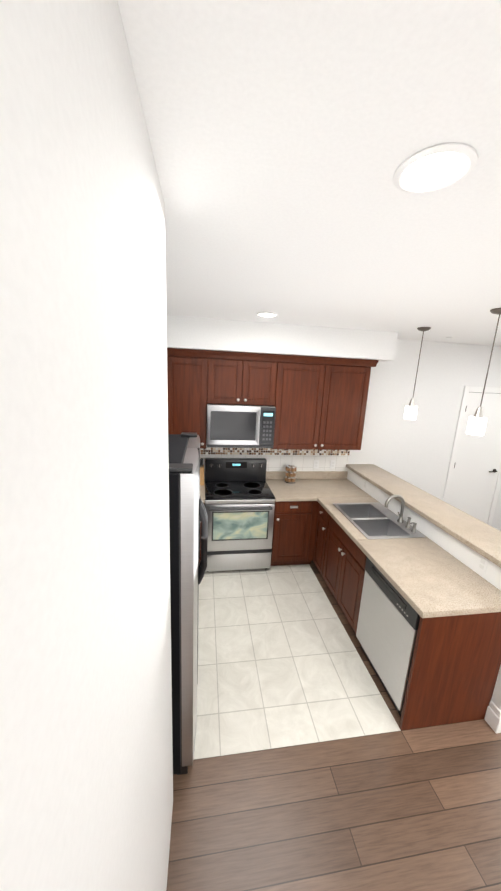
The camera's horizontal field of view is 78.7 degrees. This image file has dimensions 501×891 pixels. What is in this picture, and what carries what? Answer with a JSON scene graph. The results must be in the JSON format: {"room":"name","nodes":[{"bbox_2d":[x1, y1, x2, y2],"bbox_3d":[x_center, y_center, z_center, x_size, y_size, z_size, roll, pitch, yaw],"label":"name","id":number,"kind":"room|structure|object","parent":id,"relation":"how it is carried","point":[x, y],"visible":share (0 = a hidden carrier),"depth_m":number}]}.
{"room":"kitchen","nodes":[
{"label":"kitchen","id":0,"kind":"room"},
{"bbox_2d":[0,0,172,890],"bbox_3d":[-0.566,0.841,-0.121,0.860,2.733,2.840,1,13,-9],"label":"wall","id":1,"kind":"structure","parent":0,"point":[86,775],"depth_m":0.35},
{"bbox_2d":[166,315,397,360],"bbox_3d":[0.119,-1.153,3.349,2.909,0.293,0.479,1,13,-9],"label":"soffit","id":2,"kind":"structure","parent":0,"point":[196,333],"depth_m":3.14},
{"bbox_2d":[193,564,400,759],"bbox_3d":[-0.336,1.603,3.024,2.279,0.100,2.499,1,13,-9],"label":"floor","id":3,"kind":"structure","parent":0,"point":[280,663],"depth_m":2.35},
{"bbox_2d":[168,432,207,774],"bbox_3d":[-0.699,0.870,1.903,0.847,1.785,0.910,1,13,-9],"label":"refrigerator","id":4,"kind":"object","parent":3,"relation":"on","point":[187,512],"visible":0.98,"depth_m":1.52},
{"bbox_2d":[199,503,204,562],"bbox_3d":[-0.758,0.953,3.623,0.417,0.868,0.630,1,13,-9],"label":"base cabinet","id":5,"kind":"object","parent":3,"relation":"on","point":[203,503],"depth_m":3.35},
{"bbox_2d":[200,479,204,502],"bbox_3d":[-0.955,0.508,3.479,0.864,0.042,0.656,1,13,-9],"label":"countertop","id":6,"kind":"structure","parent":5,"relation":"on","point":[202,487],"depth_m":3.40},
{"bbox_2d":[200,458,203,484],"bbox_3d":[-0.606,0.309,3.674,0.100,0.290,0.203,1,13,-9],"label":"knife block","id":7,"kind":"object","parent":6,"relation":"on","point":[201,472],"visible":0.54,"depth_m":3.62},
{"bbox_2d":[205,458,274,571],"bbox_3d":[-0.159,0.814,3.631,0.760,1.190,0.705,1,13,-9],"label":"range","id":8,"kind":"object","parent":3,"relation":"on","point":[239,501],"visible":0.9,"depth_m":3.41},
{"bbox_2d":[270,501,322,565],"bbox_3d":[0.467,0.975,3.777,0.520,0.868,0.696,1,13,-9],"label":"base cabinet","id":9,"kind":"object","parent":3,"relation":"on","point":[295,523],"depth_m":3.50},
{"bbox_2d":[266,471,315,501],"bbox_3d":[0.463,0.476,3.682,0.472,0.142,0.659,1,13,-9],"label":"countertop","id":10,"kind":"structure","parent":9,"relation":"on","point":[303,489],"depth_m":3.69},
{"bbox_2d":[284,464,296,483],"bbox_3d":[0.505,0.355,3.847,0.150,0.225,0.150,1,13,-9],"label":"spice rack","id":11,"kind":"object","parent":10,"relation":"on","point":[290,474],"visible":1,"depth_m":3.81},
{"bbox_2d":[315,517,430,644],"bbox_3d":[1.138,1.255,3.046,0.630,0.699,1.004,1,13,-9],"label":"base cabinet","id":12,"kind":"object","parent":3,"relation":"on","point":[341,563],"depth_m":2.82},
{"bbox_2d":[304,471,500,617],"bbox_3d":[1.146,0.673,2.942,0.660,0.142,2.369,1,13,-9],"label":"countertop","id":13,"kind":"structure","parent":12,"relation":"on","point":[426,577],"depth_m":2.19},
{"bbox_2d":[332,502,425,538],"bbox_3d":[1.186,0.786,2.959,0.538,0.180,0.738,1,13,-9],"label":"double sink","id":14,"kind":"object","parent":13,"relation":"in","point":[374,520],"visible":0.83,"depth_m":2.95},
{"bbox_2d":[385,495,416,532],"bbox_3d":[1.353,0.603,2.768,0.212,0.273,0.264,1,13,-9],"label":"faucet","id":15,"kind":"object","parent":13,"relation":"on","point":[400,518],"visible":1,"depth_m":2.81},
{"bbox_2d":[117,0,500,345],"bbox_3d":[2.723,-0.788,1.298,7.750,0.120,5.650,1,13,-9],"label":"ceiling","id":16,"kind":"structure","parent":0,"point":[287,138],"depth_m":0.77},
{"bbox_2d":[256,312,277,316],"bbox_3d":[0.144,-1.152,2.698,0.190,0.009,0.190,1,13,-9],"label":"recessed light","id":17,"kind":"object","parent":16,"relation":"in","point":[265,314],"visible":1,"depth_m":2.68},
{"bbox_2d":[404,327,430,419],"bbox_3d":[1.677,-0.714,3.087,0.120,0.896,0.120,1,13,-9],"label":"pendant light","id":18,"kind":"object","parent":16,"relation":"hanging from","point":[410,413],"visible":1,"depth_m":3.12},
{"bbox_2d":[393,143,477,192],"bbox_3d":[0.476,-0.713,0.797,0.190,0.009,0.190,1,13,-9],"label":"recessed light","id":19,"kind":"object","parent":16,"relation":"in","point":[435,168],"visible":1,"depth_m":0.78},
{"bbox_2d":[466,308,500,435],"bbox_3d":[1.750,-0.525,2.261,0.120,0.898,0.120,1,13,-9],"label":"pendant light","id":20,"kind":"object","parent":16,"relation":"hanging from","point":[477,421],"visible":1,"depth_m":2.30},
{"bbox_2d":[166,560,500,890],"bbox_3d":[2.595,1.985,1.916,7.750,0.100,5.650,1,13,-9],"label":"floor","id":21,"kind":"structure","parent":0,"point":[417,809],"depth_m":1.58},
{"bbox_2d":[356,557,419,716],"bbox_3d":[1.224,1.351,2.245,0.596,0.869,0.600,1,13,-9],"label":"dishwasher","id":22,"kind":"object","parent":21,"relation":"on","point":[388,625],"visible":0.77,"depth_m":2.12},
{"bbox_2d":[204,339,500,527],"bbox_3d":[2.262,-0.006,4.260,7.750,2.733,0.150,1,13,-9],"label":"wall","id":23,"kind":"structure","parent":0,"point":[417,452],"depth_m":4.07},
{"bbox_2d":[167,348,174,433],"bbox_3d":[-1.108,-0.523,3.379,0.507,1.056,0.348,1,13,-9],"label":"upper cabinet","id":24,"kind":"object","parent":23,"relation":"attached to","point":[170,359],"depth_m":3.23},
{"bbox_2d":[171,348,210,447],"bbox_3d":[-0.737,-0.518,3.435,0.489,1.056,0.348,1,13,-9],"label":"upper cabinet","id":25,"kind":"object","parent":23,"relation":"attached to","point":[190,364],"depth_m":3.26},
{"bbox_2d":[207,350,278,406],"bbox_3d":[-0.113,-0.754,3.474,0.750,0.557,0.348,1,13,-9],"label":"upper cabinet","id":26,"kind":"object","parent":23,"relation":"attached to","point":[233,378],"depth_m":3.31},
{"bbox_2d":[207,404,275,447],"bbox_3d":[-0.127,-0.241,3.527,0.744,0.460,0.469,1,13,-9],"label":"microwave","id":27,"kind":"object","parent":26,"relation":"attached to","point":[240,426],"visible":1,"depth_m":3.33},
{"bbox_2d":[200,442,349,470],"bbox_3d":[-0.051,0.148,3.867,2.760,0.369,0.008,1,13,-9],"label":"tile backsplash","id":28,"kind":"structure","parent":23,"relation":"attached to","point":[281,459],"depth_m":3.95},
{"bbox_2d":[313,460,318,467],"bbox_3d":[0.865,0.247,4.018,0.070,0.114,0.007,1,13,-9],"label":"outlet","id":29,"kind":"object","parent":28,"relation":"attached to","point":[316,463],"visible":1,"depth_m":4.02},
{"bbox_2d":[271,354,374,449],"bbox_3d":[0.793,-0.500,3.668,1.105,1.056,0.348,1,13,-9],"label":"upper cabinet","id":30,"kind":"object","parent":23,"relation":"attached to","point":[318,403],"depth_m":3.49},
{"bbox_2d":[443,386,500,525],"bbox_3d":[3.264,0.289,4.368,0.910,2.200,0.060,1,13,-9],"label":"interior door","id":31,"kind":"structure","parent":23,"relation":"in","point":[473,484],"depth_m":4.36},
{"bbox_2d":[347,469,500,732],"bbox_3d":[1.530,1.082,3.058,0.183,1.069,2.439,1,13,-9],"label":"wall","id":32,"kind":"structure","parent":0,"point":[459,550],"depth_m":2.36},
{"bbox_2d":[363,479,366,488],"bbox_3d":[1.370,0.464,3.655,0.007,0.114,0.070,1,13,-9],"label":"outlet","id":33,"kind":"object","parent":32,"relation":"attached to","point":[365,484],"visible":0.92,"depth_m":3.64},
{"bbox_2d":[346,464,500,567],"bbox_3d":[1.651,0.544,2.936,0.403,0.042,2.469,1,13,-9],"label":"countertop","id":34,"kind":"structure","parent":32,"relation":"on","point":[483,539],"depth_m":2.65},
{"bbox_2d":[477,555,488,573],"bbox_3d":[1.601,0.819,2.111,0.007,0.114,0.070,1,13,-9],"label":"outlet","id":35,"kind":"object","parent":32,"relation":"attached to","point":[482,563],"visible":0.85,"depth_m":2.11}
]}

